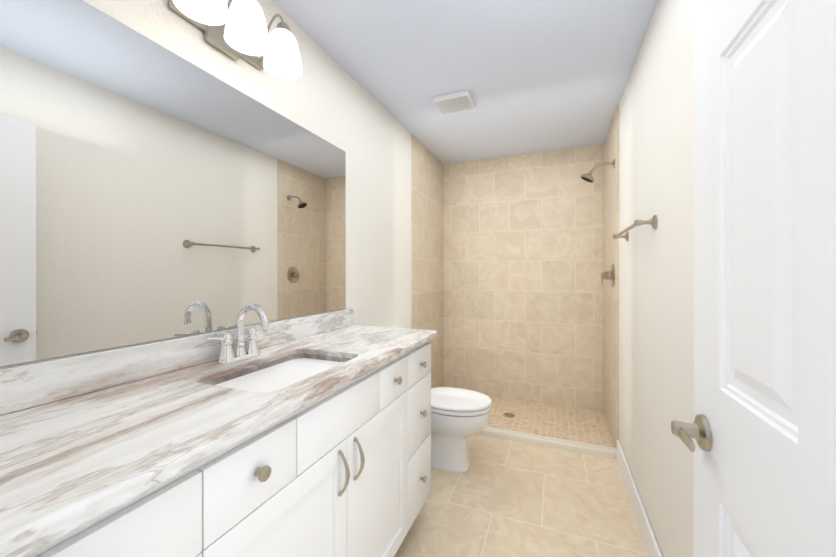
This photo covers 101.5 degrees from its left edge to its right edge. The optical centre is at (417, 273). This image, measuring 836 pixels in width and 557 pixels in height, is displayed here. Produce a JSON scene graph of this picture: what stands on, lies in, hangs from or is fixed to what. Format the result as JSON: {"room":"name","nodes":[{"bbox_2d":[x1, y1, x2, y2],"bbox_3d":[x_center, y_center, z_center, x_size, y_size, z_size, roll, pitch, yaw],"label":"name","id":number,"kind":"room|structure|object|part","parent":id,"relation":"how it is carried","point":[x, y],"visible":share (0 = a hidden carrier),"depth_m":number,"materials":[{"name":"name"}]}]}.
{"room":"bathroom","nodes":[
{"label":"bathroom","id":0,"kind":"room"},
{"bbox_2d":[0,0,443,387],"bbox_3d":[-0.415,0.060,2.093,0.127,2.426,3.591,0,0,22],"label":"wall","id":1,"kind":"structure","parent":0,"point":[327,97],"depth_m":2.15,"materials":[{"name":"white paint"}]},
{"bbox_2d":[0,0,345,366],"bbox_3d":[-0.697,-0.244,1.234,0.005,0.888,1.518,0,0,22],"label":"mirror","id":2,"kind":"object","parent":1,"relation":"attached to","point":[150,190],"visible":1,"depth_m":0.98,"materials":[{"name":"grey mirror"}]},
{"bbox_2d":[0,308,353,414],"bbox_3d":[-0.679,0.253,1.258,0.020,0.096,1.581,0,0,22],"label":"backsplash","id":3,"kind":"structure","parent":1,"relation":"attached to","point":[32,384],"depth_m":0.91,"materials":[{"name":"white stone"}]},
{"bbox_2d":[168,0,302,79],"bbox_3d":[-0.611,-0.902,1.182,0.202,0.224,0.472,0,0,22],"label":"sconce","id":4,"kind":"object","parent":1,"relation":"attached to","point":[234,29],"visible":1,"depth_m":1.20,"materials":[{"name":"white glass"}]},
{"bbox_2d":[272,0,657,163],"bbox_3d":[0.338,-1.203,1.787,1.752,0.100,3.591,0,0,22],"label":"ceiling","id":5,"kind":"structure","parent":0,"point":[532,76],"depth_m":1.86,"materials":[{"name":"white paint"}]},
{"bbox_2d":[432,90,474,114],"bbox_3d":[0.241,-1.137,2.290,0.244,0.030,0.216,0,0,22],"label":"fan","id":6,"kind":"object","parent":5,"relation":"attached to","point":[455,102],"visible":1,"depth_m":2.26,"materials":[{"name":"white plastic"}]},
{"bbox_2d":[394,434,647,556],"bbox_3d":[-0.140,1.315,0.606,1.752,0.080,4.375,0,0,22],"label":"floor","id":7,"kind":"structure","parent":0,"point":[499,497],"depth_m":1.85,"materials":[{"name":"tile"}]},
{"bbox_2d":[12,335,436,556],"bbox_3d":[-0.440,0.807,1.160,0.538,0.936,1.577,0,0,22],"label":"bathroom vanity","id":8,"kind":"object","parent":7,"relation":"on","point":[307,436],"depth_m":0.90,"materials":[{"name":"white wood"}]},
{"bbox_2d":[0,323,436,556],"bbox_3d":[-0.440,0.320,1.167,0.531,0.037,1.591,0,0,22],"label":"countertop","id":9,"kind":"structure","parent":8,"relation":"on","point":[62,462],"depth_m":0.67,"materials":[{"name":"white stone"}]},
{"bbox_2d":[204,303,271,362],"bbox_3d":[-0.578,0.202,1.178,0.156,0.198,0.243,0,0,22],"label":"faucet","id":10,"kind":"object","parent":9,"relation":"on","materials":[{"name":"silver metal"}]},
{"bbox_2d":[208,351,343,394],"bbox_3d":[-0.426,0.415,1.114,0.352,0.177,0.506,0,0,22],"label":"sink","id":11,"kind":"object","parent":9,"relation":"in","point":[272,376],"depth_m":1.16,"materials":[{"name":"white ceramic"}]},
{"bbox_2d":[431,387,491,471],"bbox_3d":[0.140,0.872,2.339,0.717,0.802,0.484,0,0,22],"label":"toilet","id":12,"kind":"object","parent":7,"relation":"on","point":[459,416],"visible":0.48,"depth_m":2.19,"materials":[{"name":"white ceramic"}]},
{"bbox_3d":[0.243,0.851,2.298,0.495,0.064,0.388,0,0,22],"label":"seat lid","id":13,"kind":"part","parent":12,"relation":"part of","materials":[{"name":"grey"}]},
{"bbox_2d":[475,426,616,458],"bbox_3d":[0.690,1.250,2.650,1.503,0.046,0.077,0,0,22],"label":"sill","id":14,"kind":"structure","parent":7,"relation":"on","point":[576,446],"depth_m":2.50,"materials":[{"name":"beige stone"}]},
{"bbox_2d":[444,145,599,410],"bbox_3d":[0.964,0.058,3.338,1.511,2.426,0.008,0,0,22],"label":"wall","id":15,"kind":"structure","parent":0,"point":[513,258],"depth_m":3.30,"materials":[{"name":"tile"}]},
{"bbox_2d":[600,0,693,556],"bbox_3d":[1.091,0.061,1.484,0.127,2.426,3.591,0,0,22],"label":"wall","id":16,"kind":"structure","parent":0,"point":[656,265],"depth_m":1.48,"materials":[{"name":"white paint"}]},
{"bbox_2d":[580,159,614,182],"bbox_3d":[1.315,-0.747,2.510,0.225,0.153,0.108,0,0,22],"label":"shower head","id":17,"kind":"object","parent":16,"relation":"attached to","point":[587,177],"visible":1,"depth_m":2.50},
{"bbox_2d":[601,264,614,286],"bbox_3d":[1.403,0.016,2.539,0.082,0.172,0.172,0,0,22],"label":"shower valve","id":18,"kind":"object","parent":16,"relation":"attached to","point":[610,275],"visible":1,"depth_m":2.51,"materials":[{"name":"silver metal"}]},
{"bbox_2d":[613,215,656,240],"bbox_3d":[1.105,-0.222,1.778,0.080,0.062,0.677,0,0,22],"label":"towel rail","id":19,"kind":"object","parent":16,"relation":"attached to","point":[652,222],"visible":1,"depth_m":1.50,"materials":[{"name":"silver metal"}]},
{"bbox_2d":[617,440,662,556],"bbox_3d":[0.884,1.204,1.144,0.014,0.140,2.558,0,0,22],"label":"baseboard","id":20,"kind":"structure","parent":16,"relation":"attached to","point":[651,545],"depth_m":1.72,"materials":[{"name":"white wood"}]},
{"bbox_3d":[-0.312,0.063,0.179,1.512,2.426,0.120,0,0,22],"label":"wall","id":21,"kind":"structure","parent":0,"visible":0},
{"bbox_2d":[693,0,835,556],"bbox_3d":[0.457,0.250,0.358,0.035,2.028,0.782,0,0,22],"label":"door leaf","id":22,"kind":"structure","parent":21,"relation":"in","point":[765,252],"depth_m":0.48,"materials":[{"name":"white"}]},
{"bbox_2d":[671,414,711,451],"bbox_3d":[0.576,0.313,0.671,0.130,0.067,0.131,0,0,22],"label":"door handle","id":23,"kind":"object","parent":22,"relation":"attached to","point":[699,430],"depth_m":0.66,"materials":[{"name":"silver metal"}]},
{"label":"outside","id":24,"kind":"structure","parent":0,"visible":0},
{"bbox_2d":[486,396,615,447],"bbox_3d":[0.845,1.293,3.045,1.752,0.118,0.885,0,0,22],"label":"mosaic","id":25,"kind":"object","parent":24,"point":[570,423],"visible":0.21,"depth_m":2.84},
{"bbox_2d":[503,413,514,417],"bbox_3d":[0.793,1.232,2.967,0.100,0.005,0.100,0,0,22],"label":"shower drain","id":26,"kind":"object","parent":25,"relation":"on","point":[510,415],"visible":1,"depth_m":2.95,"materials":[{"name":"silver metal"}]}
]}

